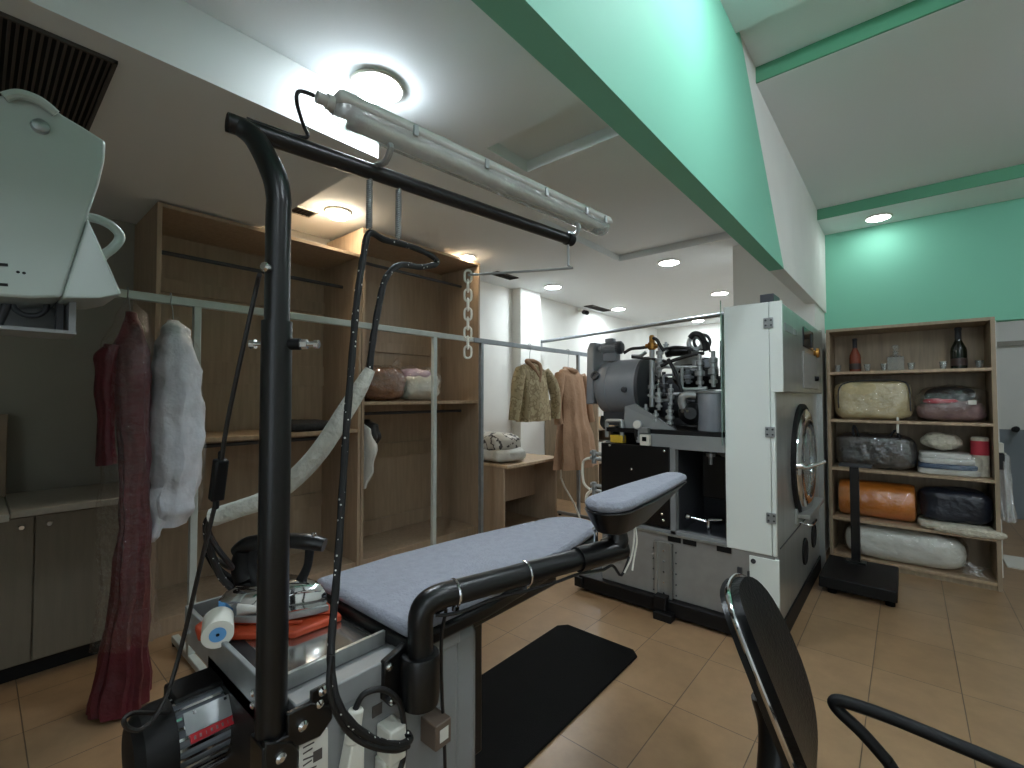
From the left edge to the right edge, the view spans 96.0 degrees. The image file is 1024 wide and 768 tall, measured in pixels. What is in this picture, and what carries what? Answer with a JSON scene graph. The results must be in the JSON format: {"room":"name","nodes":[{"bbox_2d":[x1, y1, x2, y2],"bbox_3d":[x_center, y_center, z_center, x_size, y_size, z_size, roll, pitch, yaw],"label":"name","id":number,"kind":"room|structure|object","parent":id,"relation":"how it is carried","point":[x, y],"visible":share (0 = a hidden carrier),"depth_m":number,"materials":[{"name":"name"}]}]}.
{"room":"laundry","nodes":[
{"label":"laundry","id":0,"kind":"room"},
{"bbox_2d":[0,217,656,498],"bbox_3d":[-0.868,0.048,5.288,0.100,3.100,12.100,-1,-2,41],"label":"wall","id":1,"kind":"structure","parent":0,"point":[47,385],"depth_m":3.00,"materials":[{"name":"grey paint"}]},
{"bbox_2d":[0,0,378,227],"bbox_3d":[-2.720,-1.298,1.512,2.050,0.280,3.900,-1,-2,41],"label":"ceiling","id":2,"kind":"structure","parent":1,"relation":"attached to","point":[160,117],"depth_m":1.97,"materials":[{"name":"white paint"}]},
{"bbox_2d":[0,11,117,130],"bbox_3d":[-2.011,-1.153,1.467,0.680,0.012,1.060,-1,-2,41],"label":"air vent","id":3,"kind":"object","parent":2,"relation":"in","point":[75,78],"visible":0.7,"depth_m":1.68,"materials":[{"name":"grey metal"}]},
{"bbox_2d":[578,308,588,314],"bbox_3d":[1.164,-1.165,7.449,0.109,0.133,0.235,1,-2,-28],"label":"security camera","id":4,"kind":"object","parent":1,"relation":"attached to","point":[585,312],"visible":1,"depth_m":7.41,"materials":[{"name":"white plastic"}]},
{"bbox_2d":[541,312,723,346],"bbox_3d":[1.242,-0.587,5.476,0.174,0.160,2.965,1,-2,-38],"label":"wall rail","id":5,"kind":"object","parent":1,"relation":"attached to","point":[714,315],"visible":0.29,"depth_m":5.19,"materials":[{"name":"grey metal"}]},
{"bbox_2d":[183,0,739,328],"bbox_3d":[0.457,-1.419,4.193,3.390,0.150,12.100,-1,-2,41],"label":"ceiling","id":6,"kind":"structure","parent":0,"point":[465,80],"depth_m":2.92,"materials":[{"name":"white paint"}]},
{"bbox_2d":[292,206,318,217],"bbox_3d":[-1.657,-1.353,3.607,0.160,0.013,0.220,-1,-2,41],"label":"ceiling vent","id":7,"kind":"object","parent":6,"relation":"in","point":[299,210],"visible":0.68,"depth_m":3.62,"materials":[{"name":"grey metal"}]},
{"bbox_2d":[324,206,351,220],"bbox_3d":[-1.369,-1.331,3.626,0.204,0.058,0.204,-1,-2,41],"label":"ceiling light","id":8,"kind":"object","parent":6,"relation":"attached to","point":[333,212],"visible":1,"depth_m":3.58,"materials":[{"name":"white plastic"}]},
{"bbox_2d":[327,209,348,220],"bbox_3d":[-1.369,-1.329,3.626,0.168,0.054,0.168,-1,-2,41],"label":"diffuser","id":9,"kind":"object","parent":8,"relation":"attached to","point":[335,214],"depth_m":3.58,"materials":[{"name":"white plastic"}]},
{"bbox_2d":[349,68,403,104],"bbox_3d":[-0.634,-1.380,2.164,0.250,0.040,0.250,-1,-2,41],"label":"ceiling light","id":10,"kind":"object","parent":6,"relation":"attached to","point":[376,86],"visible":0.99,"depth_m":2.12,"materials":[{"name":"white plastic"}]},
{"bbox_2d":[354,74,398,104],"bbox_3d":[-0.634,-1.379,2.164,0.205,0.037,0.205,-1,-2,41],"label":"diffuser","id":11,"kind":"object","parent":10,"relation":"attached to","point":[381,89],"depth_m":2.13,"materials":[{"name":"white plastic"}]},
{"bbox_2d":[459,254,474,259],"bbox_3d":[-0.464,-1.310,4.783,0.168,0.034,0.168,-1,-2,41],"label":"recessed light","id":12,"kind":"object","parent":6,"relation":"in","point":[465,256],"visible":0.84,"depth_m":4.73,"materials":[{"name":"white plastic"}]},
{"bbox_2d":[461,256,473,259],"bbox_3d":[-0.464,-1.308,4.783,0.138,0.032,0.138,-1,-2,41],"label":"diffuser","id":13,"kind":"object","parent":12,"relation":"attached to","point":[465,257],"depth_m":4.74,"materials":[{"name":"white plastic"}]},
{"bbox_2d":[494,271,518,279],"bbox_3d":[-0.097,-1.300,5.534,0.140,0.012,0.380,-1,-2,41],"label":"ceiling vent","id":14,"kind":"object","parent":6,"relation":"in","point":[505,276],"visible":0.69,"depth_m":5.57,"materials":[{"name":"grey metal"}]},
{"bbox_2d":[544,284,561,289],"bbox_3d":[0.541,-1.279,6.094,0.240,0.023,0.240,-1,-2,41],"label":"recessed light","id":15,"kind":"object","parent":6,"relation":"in","point":[552,286],"visible":1,"depth_m":6.06,"materials":[{"name":"white plastic"}]},
{"bbox_2d":[546,286,559,288],"bbox_3d":[0.541,-1.277,6.094,0.197,0.020,0.197,-1,-2,41],"label":"diffuser","id":16,"kind":"object","parent":15,"relation":"attached to","point":[547,287],"depth_m":6.07,"materials":[{"name":"white plastic"}]},
{"bbox_2d":[584,305,610,311],"bbox_3d":[1.412,-1.243,7.586,0.160,0.012,0.600,-1,-2,41],"label":"ceiling vent","id":17,"kind":"object","parent":6,"relation":"in","point":[594,307],"visible":1,"depth_m":7.57,"materials":[{"name":"grey metal"}]},
{"bbox_2d":[611,307,625,310],"bbox_3d":[1.757,-1.236,7.619,0.240,0.023,0.240,-1,-2,41],"label":"recessed light","id":18,"kind":"object","parent":6,"relation":"in","point":[616,308],"visible":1,"depth_m":7.59,"materials":[{"name":"white plastic"}]},
{"bbox_2d":[657,259,680,265],"bbox_3d":[1.697,-1.310,4.985,0.240,0.023,0.240,-1,-2,41],"label":"recessed light","id":19,"kind":"object","parent":6,"relation":"in","point":[667,262],"visible":1,"depth_m":4.94,"materials":[{"name":"white plastic"}]},
{"bbox_2d":[660,261,677,265],"bbox_3d":[1.697,-1.308,4.984,0.197,0.020,0.197,-1,-2,41],"label":"diffuser","id":20,"kind":"object","parent":19,"relation":"attached to","point":[662,263],"depth_m":4.97,"materials":[{"name":"white plastic"}]},
{"bbox_2d":[711,291,728,295],"bbox_3d":[2.917,-1.268,6.468,0.240,0.023,0.240,-1,-2,41],"label":"recessed light","id":21,"kind":"object","parent":6,"relation":"in","point":[718,293],"visible":1,"depth_m":6.42,"materials":[{"name":"white plastic"}]},
{"bbox_2d":[712,292,726,294],"bbox_3d":[2.917,-1.267,6.468,0.197,0.020,0.197,-1,-2,41],"label":"diffuser","id":22,"kind":"object","parent":21,"relation":"attached to","point":[714,293],"depth_m":6.42,"materials":[{"name":"white plastic"}]},
{"bbox_2d":[0,499,1023,767],"bbox_3d":[1.847,1.582,2.918,7.250,0.100,12.300,-1,-2,41],"label":"floor","id":23,"kind":"structure","parent":0,"point":[948,658],"depth_m":2.33,"materials":[{"name":"beige tile"}]},
{"bbox_2d":[0,504,119,683],"bbox_3d":[-2.901,1.095,2.299,0.644,0.840,1.560,-1,-2,41],"label":"base cabinet","id":24,"kind":"object","parent":23,"relation":"on","point":[55,568],"visible":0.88,"depth_m":2.43,"materials":[{"name":"brown"}]},
{"bbox_2d":[0,497,8,522],"bbox_3d":[-3.052,0.649,2.088,0.715,0.036,1.025,-1,-2,41],"label":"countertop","id":25,"kind":"structure","parent":24,"relation":"on","point":[4,514],"depth_m":2.29,"materials":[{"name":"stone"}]},
{"bbox_2d":[0,414,7,497],"bbox_3d":[-3.062,0.404,2.456,0.076,0.470,0.500,-1,-2,41],"label":"leaning board","id":26,"kind":"object","parent":25,"relation":"on","point":[3,417],"visible":1,"depth_m":2.63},
{"bbox_2d":[5,482,119,518],"bbox_3d":[-2.568,0.666,2.707,0.645,0.036,0.535,-1,-2,41],"label":"countertop","id":27,"kind":"structure","parent":24,"relation":"on","point":[31,503],"depth_m":2.57,"materials":[{"name":"stone"}]},
{"bbox_2d":[0,89,124,339],"bbox_3d":[-1.424,0.415,0.748,0.550,2.112,1.200,-1,-2,41],"label":"press","id":28,"kind":"object","parent":23,"relation":"on","point":[53,264],"visible":1,"depth_m":1.04,"materials":[{"name":"grey metal"}]},
{"bbox_2d":[133,202,361,640],"bbox_3d":[-1.930,0.230,3.482,0.610,2.635,1.383,-1,-2,41],"label":"wardrobe","id":29,"kind":"object","parent":23,"relation":"on","point":[181,252],"visible":0.62,"depth_m":3.62,"materials":[{"name":"brown wood"}]},
{"bbox_2d":[203,429,357,441],"bbox_3d":[-1.928,0.376,3.476,0.593,0.028,1.333,-1,-2,41],"label":"shelf","id":30,"kind":"object","parent":29,"relation":"attached to","point":[211,435],"depth_m":3.39,"materials":[{"name":"brown wood"}]},
{"bbox_2d":[291,419,327,431],"bbox_3d":[-1.670,0.325,3.668,0.422,0.084,0.488,-1,-2,41],"label":"folded cloth","id":31,"kind":"object","parent":29,"relation":"on","point":[300,425],"visible":0.5,"depth_m":3.52,"materials":[{"name":"black fabric"}]},
{"bbox_2d":[115,289,473,671],"bbox_3d":[-1.196,0.544,3.201,0.600,1.992,2.565,-1,-2,41],"label":"rack","id":32,"kind":"object","parent":23,"relation":"on","point":[188,653],"visible":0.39,"depth_m":2.68,"materials":[{"name":"metal"}]},
{"bbox_2d":[84,287,152,721],"bbox_3d":[-1.834,0.500,2.207,0.286,1.992,0.304,0,-2,-15],"label":"gown","id":33,"kind":"object","parent":32,"relation":"hanging from","point":[122,372],"visible":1,"depth_m":2.16,"materials":[{"name":"fabric"}]},
{"bbox_2d":[149,293,205,539],"bbox_3d":[-1.754,0.144,2.406,0.340,1.270,0.276,-1,-2,41],"label":"garment","id":34,"kind":"object","parent":32,"relation":"hanging from","point":[177,442],"visible":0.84,"depth_m":2.30,"materials":[{"name":"fabric"}]},
{"bbox_2d":[327,227,479,565],"bbox_3d":[-1.024,0.142,4.543,0.610,2.870,1.390,-1,-2,41],"label":"wardrobe","id":35,"kind":"object","parent":23,"relation":"on","point":[395,502],"visible":0.61,"depth_m":4.88,"materials":[{"name":"brown wood"}]},
{"bbox_2d":[364,424,376,487],"bbox_3d":[-1.318,0.568,4.006,0.464,0.642,0.147,-1,-2,41],"label":"garment","id":36,"kind":"object","parent":35,"relation":"hanging from","point":[370,446],"visible":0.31,"depth_m":3.87,"materials":[{"name":"fabric"}]},
{"bbox_2d":[364,419,381,444],"bbox_3d":[-1.285,0.396,4.112,0.338,0.294,0.168,-1,-2,41],"label":"garment","id":37,"kind":"object","parent":35,"relation":"hanging from","point":[375,431],"visible":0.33,"depth_m":4.01,"materials":[{"name":"fabric"}]},
{"bbox_2d":[364,367,405,400],"bbox_3d":[-1.190,-0.038,4.146,0.517,0.380,0.496,-1,-2,41],"label":"bag","id":38,"kind":"object","parent":35,"relation":"on","point":[387,383],"visible":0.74,"depth_m":4.01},
{"bbox_2d":[399,368,439,399],"bbox_3d":[-0.924,-0.010,4.455,0.472,0.343,0.442,-1,-2,41],"label":"bag","id":39,"kind":"object","parent":35,"relation":"on","point":[418,382],"visible":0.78,"depth_m":4.28,"materials":[{"name":"grey fabric"}]},
{"bbox_2d":[364,400,477,404],"bbox_3d":[-1.021,0.181,4.540,0.593,0.028,1.340,-1,-2,41],"label":"shelf","id":40,"kind":"object","parent":35,"relation":"attached to","point":[395,402],"depth_m":4.50,"materials":[{"name":"brown wood"}]},
{"bbox_2d":[121,112,686,767],"bbox_3d":[-0.109,0.481,1.501,1.781,2.019,0.734,1,-2,-32],"label":"ironing board","id":41,"kind":"object","parent":23,"relation":"on","point":[408,643],"visible":0.96,"depth_m":1.06,"materials":[{"name":"grey metal"}]},
{"bbox_2d":[121,273,261,732],"bbox_3d":[-0.620,0.246,0.961,0.255,0.928,0.143,0,-2,0],"label":"cable","id":42,"kind":"object","parent":41,"relation":"hanging from","point":[219,471],"visible":1,"depth_m":0.96,"materials":[{"name":"black plastic"}]},
{"bbox_2d":[208,451,228,509],"bbox_3d":[-0.621,0.204,0.976,0.040,0.126,0.026,-1,-2,35],"label":"switch","id":43,"kind":"object","parent":42,"relation":"attached to","point":[219,471],"depth_m":0.97,"materials":[{"name":"black plastic"}]},
{"bbox_2d":[195,603,340,640],"bbox_3d":[-0.641,0.630,1.250,0.358,0.026,0.218,0,-2,1],"label":"iron rest","id":44,"kind":"object","parent":41,"relation":"on","point":[298,627],"visible":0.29,"depth_m":1.19,"materials":[{"name":"red plastic"}]},
{"bbox_2d":[201,601,233,648],"bbox_3d":[-0.730,0.597,1.145,0.068,0.076,0.105,1,-2,-32],"label":"thread spool","id":45,"kind":"object","parent":44,"relation":"on","point":[218,623],"visible":1,"depth_m":1.11,"materials":[{"name":"white fabric"}]},
{"bbox_2d":[204,520,328,622],"bbox_3d":[-0.676,0.463,1.247,0.286,0.304,0.232,1,-2,-40],"label":"iron","id":46,"kind":"object","parent":44,"relation":"on","point":[307,597],"visible":0.7,"depth_m":1.23,"materials":[{"name":"metal"}]},
{"bbox_2d":[202,367,374,589],"bbox_3d":[-0.551,0.245,1.112,0.412,0.573,0.132,0,-2,11],"label":"hose","id":47,"kind":"object","parent":46,"relation":"on","point":[321,448],"visible":0.78,"depth_m":1.08,"materials":[{"name":"grey fabric"}]},
{"bbox_2d":[185,595,384,719],"bbox_3d":[-0.617,0.668,1.217,0.575,0.103,0.288,-1,-2,41],"label":"tray","id":48,"kind":"object","parent":41,"relation":"on","point":[230,671],"depth_m":1.10,"materials":[{"name":"grey metal"}]},
{"bbox_2d":[303,742,321,767],"bbox_3d":[-0.403,0.750,0.931,0.001,0.055,0.040,-1,-2,41],"label":"print","id":49,"kind":"object","parent":41,"relation":"attached to","point":[312,751],"depth_m":0.93,"materials":[{"name":"grey paper"}]},
{"bbox_2d":[326,654,409,753],"bbox_3d":[-0.288,0.672,0.955,0.036,0.278,0.196,-2,-2,43],"label":"hose","id":50,"kind":"object","parent":41,"relation":"attached to","point":[354,737],"visible":1,"depth_m":0.90,"materials":[{"name":"black plastic"}]},
{"bbox_2d":[326,229,439,746],"bbox_3d":[-0.280,0.214,1.133,0.152,1.201,0.472,0,-2,15],"label":"hose","id":51,"kind":"object","parent":41,"relation":"hanging from","point":[362,732],"visible":0.99,"depth_m":1.04,"materials":[{"name":"black rubber"}]},
{"bbox_2d":[375,714,405,767],"bbox_3d":[-0.272,0.845,1.046,0.054,0.150,0.060,-1,-2,41],"label":"plug","id":52,"kind":"object","parent":41,"relation":"attached to","point":[387,726],"depth_m":1.04,"materials":[{"name":"white plastic"}]},
{"bbox_2d":[400,645,439,714],"bbox_3d":[-0.216,0.697,1.088,0.092,0.124,0.092,-1,-2,41],"label":"socket","id":53,"kind":"object","parent":41,"relation":"on","point":[419,672],"depth_m":1.05,"materials":[{"name":"black paint"}]},
{"bbox_2d":[247,89,612,235],"bbox_3d":[-0.078,-0.572,1.308,1.175,0.106,0.115,1,-2,-42],"label":"strip light","id":54,"kind":"object","parent":41,"relation":"attached to","point":[362,117],"visible":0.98,"depth_m":1.18,"materials":[{"name":"grey"}]},
{"bbox_2d":[440,726,447,742],"bbox_3d":[-0.165,0.852,1.121,0.001,0.030,0.027,-1,-2,41],"label":"label","id":55,"kind":"object","parent":41,"relation":"attached to","point":[443,729],"depth_m":1.12,"materials":[{"name":"grey paper"}]},
{"bbox_2d":[326,535,593,651],"bbox_3d":[-0.053,0.644,1.664,0.478,0.036,1.124,-1,-2,41],"label":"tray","id":56,"kind":"object","parent":41,"relation":"on","point":[390,637],"depth_m":1.21,"materials":[{"name":"grey fabric"}]},
{"bbox_2d":[463,269,472,358],"bbox_3d":[-0.160,-0.253,1.671,0.027,0.328,0.027,1,-2,-43],"label":"chain","id":57,"kind":"object","parent":41,"relation":"hanging from","point":[467,289],"visible":1,"depth_m":1.67,"materials":[{"name":"white metal"}]},
{"bbox_2d":[483,453,556,532],"bbox_3d":[-0.105,1.221,5.300,0.980,0.755,0.960,-1,-2,41],"label":"wooden desk","id":58,"kind":"object","parent":23,"relation":"on","point":[527,486],"visible":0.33,"depth_m":5.32,"materials":[{"name":"brown wood"}]},
{"bbox_2d":[484,431,525,462],"bbox_3d":[-0.168,0.679,5.058,0.629,0.311,0.436,-1,-2,41],"label":"stack","id":59,"kind":"object","parent":58,"relation":"on","point":[500,447],"visible":0.78,"depth_m":4.84,"materials":[{"name":"white fabric"}]},
{"bbox_2d":[484,431,520,450],"bbox_3d":[-0.195,0.631,5.053,0.564,0.217,0.390,-1,-2,41],"label":"quilt","id":60,"kind":"object","parent":59,"relation":"on","point":[493,441],"depth_m":4.85,"materials":[{"name":"white fabric"}]},
{"bbox_2d":[484,447,525,462],"bbox_3d":[-0.168,0.752,5.056,0.629,0.164,0.436,-1,-2,41],"label":"quilt","id":61,"kind":"object","parent":58,"relation":"on","point":[495,454],"depth_m":4.82,"materials":[{"name":"white fabric"}]},
{"bbox_2d":[473,337,589,533],"bbox_3d":[0.325,0.593,4.975,0.600,1.992,2.100,-1,-2,41],"label":"rack","id":62,"kind":"object","parent":23,"relation":"on","point":[480,341],"visible":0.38,"depth_m":4.27,"materials":[{"name":"grey metal"}]},
{"bbox_2d":[509,344,560,421],"bbox_3d":[0.211,-0.018,4.781,0.259,0.814,0.768,-1,-2,41],"label":"jacket","id":63,"kind":"object","parent":62,"relation":"hanging from","point":[531,384],"visible":0.98,"depth_m":4.68,"materials":[{"name":"fabric"}]},
{"bbox_2d":[560,470,580,517],"bbox_3d":[0.732,1.061,5.420,0.362,1.034,0.199,1,-2,-39],"label":"coiled hose","id":64,"kind":"object","parent":62,"relation":"hanging from","point":[565,488],"visible":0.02,"depth_m":5.41,"materials":[{"name":"white plastic"}]},
{"bbox_2d":[553,349,598,470],"bbox_3d":[0.741,0.279,5.377,0.358,1.376,0.877,-1,-2,41],"label":"dress","id":65,"kind":"object","parent":62,"relation":"hanging from","point":[574,442],"visible":0.86,"depth_m":5.20,"materials":[{"name":"fabric"}]},
{"bbox_2d":[475,624,636,767],"bbox_3d":[0.029,1.505,2.190,0.540,0.014,1.525,-1,-2,41],"label":"floor mat","id":66,"kind":"object","parent":23,"relation":"on","point":[529,697],"visible":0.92,"depth_m":2.27,"materials":[{"name":"black rubber"}]},
{"bbox_2d":[545,400,617,502],"bbox_3d":[1.049,0.937,6.716,0.880,1.402,0.724,-1,-2,41],"label":"storage shelf","id":67,"kind":"object","parent":23,"relation":"on","point":[593,474],"visible":0.21,"depth_m":6.43,"materials":[{"name":"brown wood"}]},
{"bbox_2d":[599,439,607,457],"bbox_3d":[1.191,0.935,6.529,0.302,0.251,0.550,-1,-2,41],"label":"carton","id":68,"kind":"object","parent":67,"relation":"on","point":[600,441],"visible":0.12,"depth_m":6.34,"materials":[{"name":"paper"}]},
{"bbox_2d":[574,293,825,634],"bbox_3d":[1.580,0.517,3.692,1.577,2.073,1.838,-1,-2,41],"label":"machine","id":69,"kind":"object","parent":23,"relation":"on","point":[747,440],"visible":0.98,"depth_m":3.06,"materials":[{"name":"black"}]},
{"bbox_2d":[795,497,824,526],"bbox_3d":[2.162,0.903,3.325,0.095,0.120,0.740,-1,-2,41],"label":"tray","id":70,"kind":"object","parent":69,"relation":"on","point":[802,512],"depth_m":3.14,"materials":[{"name":"silver metal"}]},
{"bbox_2d":[819,462,898,606],"bbox_3d":[2.645,1.094,3.518,0.450,0.910,0.610,-1,-2,41],"label":"scale","id":71,"kind":"object","parent":23,"relation":"on","point":[853,575],"visible":1,"depth_m":3.48,"materials":[{"name":"black metal"}]},
{"bbox_2d":[838,462,872,468],"bbox_3d":[2.747,0.651,3.687,0.210,0.015,0.160,-1,-2,41],"label":"display","id":72,"kind":"object","parent":71,"relation":"attached to","point":[851,465],"depth_m":3.68,"materials":[{"name":"grey metal"}]},
{"bbox_2d":[720,573,1023,767],"bbox_3d":[0.798,1.008,0.961,0.743,0.938,0.805,-1,-2,41],"label":"office chair","id":73,"kind":"object","parent":23,"relation":"on","point":[782,697],"visible":1,"depth_m":1.13,"materials":[{"name":"black leather"}]},
{"bbox_2d":[826,317,1002,592],"bbox_3d":[3.364,0.533,3.939,1.060,2.055,0.400,-1,-2,41],"label":"open shelf unit","id":74,"kind":"object","parent":23,"relation":"on","point":[916,354],"visible":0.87,"depth_m":3.94,"materials":[{"name":"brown wood"}]},
{"bbox_2d":[849,338,860,371],"bbox_3d":[3.068,-0.257,4.123,0.087,0.300,0.087,-1,-2,41],"label":"wine bottle","id":75,"kind":"object","parent":74,"relation":"on","point":[855,357],"visible":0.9,"depth_m":4.10,"materials":[{"name":"red glass"}]},
{"bbox_2d":[834,379,913,419],"bbox_3d":[3.196,0.138,4.095,0.566,0.352,0.328,-1,-2,41],"label":"bag","id":76,"kind":"object","parent":74,"relation":"on","point":[886,399],"visible":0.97,"depth_m":3.97,"materials":[{"name":"beige plastic"}]},
{"bbox_2d":[835,425,916,469],"bbox_3d":[3.198,0.548,4.070,0.572,0.379,0.336,-1,-2,41],"label":"bag","id":77,"kind":"object","parent":74,"relation":"on","point":[891,451],"visible":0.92,"depth_m":3.95,"materials":[{"name":"grey plastic"}]},
{"bbox_2d":[838,479,915,521],"bbox_3d":[3.207,1.015,4.060,0.538,0.318,0.318,-1,-2,41],"label":"bag","id":78,"kind":"object","parent":74,"relation":"on","point":[894,501],"visible":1,"depth_m":3.94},
{"bbox_2d":[896,417,898,432],"bbox_3d":[3.227,0.343,3.856,0.016,0.130,0.052,-1,-2,41],"label":"hook","id":79,"kind":"object","parent":74,"relation":"hanging from","point":[897,418],"visible":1,"depth_m":3.84,"materials":[{"name":"white plastic"}]},
{"bbox_2d":[845,523,966,568],"bbox_3d":[3.356,1.350,3.896,0.902,0.298,0.341,-1,-2,41],"label":"bag","id":80,"kind":"object","parent":74,"relation":"on","point":[934,550],"visible":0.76,"depth_m":3.79,"materials":[{"name":"white plastic"}]},
{"bbox_2d":[917,450,980,476],"bbox_3d":[3.554,0.636,3.760,0.406,0.194,0.326,-1,-2,41],"label":"stack","id":81,"kind":"object","parent":74,"relation":"on","point":[952,463],"visible":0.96,"depth_m":3.67,"materials":[{"name":"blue fabric"}]},
{"bbox_2d":[920,432,962,450],"bbox_3d":[3.527,0.470,3.791,0.259,0.151,0.222,-1,-2,41],"label":"bundle","id":82,"kind":"object","parent":81,"relation":"on","point":[937,440],"visible":1,"depth_m":3.73,"materials":[{"name":"white fabric"}]},
{"bbox_2d":[916,386,986,421],"bbox_3d":[3.582,0.152,3.761,0.458,0.302,0.349,-1,-2,41],"label":"bag","id":83,"kind":"object","parent":74,"relation":"on","point":[955,404],"visible":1,"depth_m":3.67,"materials":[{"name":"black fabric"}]},
{"bbox_2d":[950,327,967,368],"bbox_3d":[3.573,-0.287,3.690,0.102,0.335,0.102,-1,-2,41],"label":"wine bottle","id":84,"kind":"object","parent":74,"relation":"on","point":[958,358],"visible":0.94,"depth_m":3.66,"materials":[{"name":"green glass"}]},
{"bbox_2d":[917,515,1007,539],"bbox_3d":[3.572,1.145,3.686,0.500,0.092,0.374,-1,-2,41],"label":"throw","id":85,"kind":"object","parent":74,"relation":"on","point":[986,531],"visible":0.86,"depth_m":3.56,"materials":[{"name":"beige fabric"}]},
{"bbox_2d":[918,486,992,524],"bbox_3d":[3.584,0.973,3.739,0.432,0.265,0.313,-1,-2,41],"label":"bag","id":86,"kind":"object","parent":85,"relation":"on","point":[942,503],"visible":1,"depth_m":3.63,"materials":[{"name":"black"}]},
{"bbox_2d":[970,436,989,477],"bbox_3d":[3.668,0.569,3.612,0.107,0.312,0.107,-1,-2,41],"label":"textile","id":87,"kind":"object","parent":74,"relation":"on","point":[979,446],"visible":0.93,"depth_m":3.57,"materials":[{"name":"red fabric"}]},
{"bbox_2d":[1003,554,1023,569],"bbox_3d":[4.582,1.553,3.867,0.630,0.012,0.400,-1,-2,41],"label":"sheet","id":88,"kind":"object","parent":23,"relation":"on","point":[1015,562],"visible":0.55,"depth_m":4.03,"materials":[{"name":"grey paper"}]},
{"bbox_2d":[512,288,540,454],"bbox_3d":[0.203,0.172,6.343,0.150,2.910,0.440,-1,-2,41],"label":"wall pillar","id":89,"kind":"structure","parent":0,"point":[526,304],"depth_m":6.25,"materials":[{"name":"white paint"}]},
{"bbox_2d":[471,0,825,312],"bbox_3d":[0.435,-1.293,1.508,0.085,1.030,8.000,-1,-2,41],"label":"wall","id":90,"kind":"structure","parent":0,"point":[670,77],"depth_m":1.73,"materials":[{"name":"green paint"}]},
{"bbox_2d":[756,0,964,83],"bbox_3d":[2.664,-1.687,1.312,3.600,0.083,0.012,-1,-2,41],"label":"trim","id":91,"kind":"structure","parent":90,"relation":"attached to","point":[917,9],"depth_m":2.19,"materials":[{"name":"green paint"}]},
{"bbox_2d":[817,164,1023,219],"bbox_3d":[4.096,-1.551,2.979,3.600,0.095,0.012,-1,-2,41],"label":"trim","id":92,"kind":"structure","parent":90,"relation":"attached to","point":[1013,172],"depth_m":3.66,"materials":[{"name":"green paint"}]},
{"bbox_2d":[657,323,721,376],"bbox_3d":[4.450,0.145,8.764,3.450,3.100,0.100,-1,-2,41],"label":"wall","id":93,"kind":"structure","parent":0,"point":[674,336],"depth_m":9.47,"materials":[{"name":"white paint"}]},
{"bbox_2d":[733,245,828,551],"bbox_3d":[2.600,0.070,4.462,0.660,3.010,0.640,-1,-2,41],"label":"wall column","id":94,"kind":"structure","parent":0,"point":[751,279],"depth_m":4.35,"materials":[{"name":"white paint"}]},
{"bbox_2d":[720,0,1023,234],"bbox_3d":[2.733,-1.699,1.393,3.600,0.305,10.800,-1,-2,41],"label":"ceiling","id":95,"kind":"structure","parent":0,"point":[936,97],"depth_m":2.61,"materials":[{"name":"white paint"}]},
{"bbox_2d":[864,213,892,222],"bbox_3d":[3.226,-1.461,4.060,0.204,0.023,0.204,-1,-2,41],"label":"recessed light","id":96,"kind":"object","parent":95,"relation":"in","point":[879,217],"visible":1,"depth_m":4.04,"materials":[{"name":"white plastic"}]},
{"bbox_2d":[866,215,889,221],"bbox_3d":[3.226,-1.459,4.060,0.167,0.020,0.168,-1,-2,41],"label":"diffuser","id":97,"kind":"object","parent":96,"relation":"attached to","point":[873,218],"depth_m":4.04,"materials":[{"name":"white plastic"}]},
{"bbox_2d":[825,198,1023,577],"bbox_3d":[4.464,0.024,3.365,3.600,3.040,0.120,-1,-2,41],"label":"wall","id":98,"kind":"structure","parent":0,"point":[967,263],"depth_m":4.01,"materials":[{"name":"green paint"}]},
{"bbox_2d":[996,320,1023,519],"bbox_3d":[6.215,0.051,5.408,3.600,3.100,0.100,-1,-2,41],"label":"wall","id":99,"kind":"structure","parent":0,"point":[1010,359],"depth_m":5.52,"materials":[{"name":"white paint"}]},
{"bbox_2d":[997,340,1023,346],"bbox_3d":[6.212,-0.491,5.343,3.500,0.060,0.025,-1,-2,41],"label":"trim","id":100,"kind":"structure","parent":99,"relation":"attached to","point":[1020,342],"depth_m":5.53,"materials":[{"name":"grey paint"}]},
{"bbox_2d":[1011,426,1019,432],"bbox_3d":[5.967,0.538,5.458,0.070,0.077,0.099,-1,-2,41],"label":"coat hook","id":101,"kind":"object","parent":99,"relation":"attached to","point":[1016,429],"visible":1,"depth_m":5.44,"materials":[{"name":"black metal"}]},
{"bbox_2d":[999,442,1017,519],"bbox_3d":[3.745,0.740,3.488,0.095,0.585,0.260,-1,-2,41],"label":"coat","id":102,"kind":"object","parent":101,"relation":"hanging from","point":[1001,445],"visible":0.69,"depth_m":3.48,"materials":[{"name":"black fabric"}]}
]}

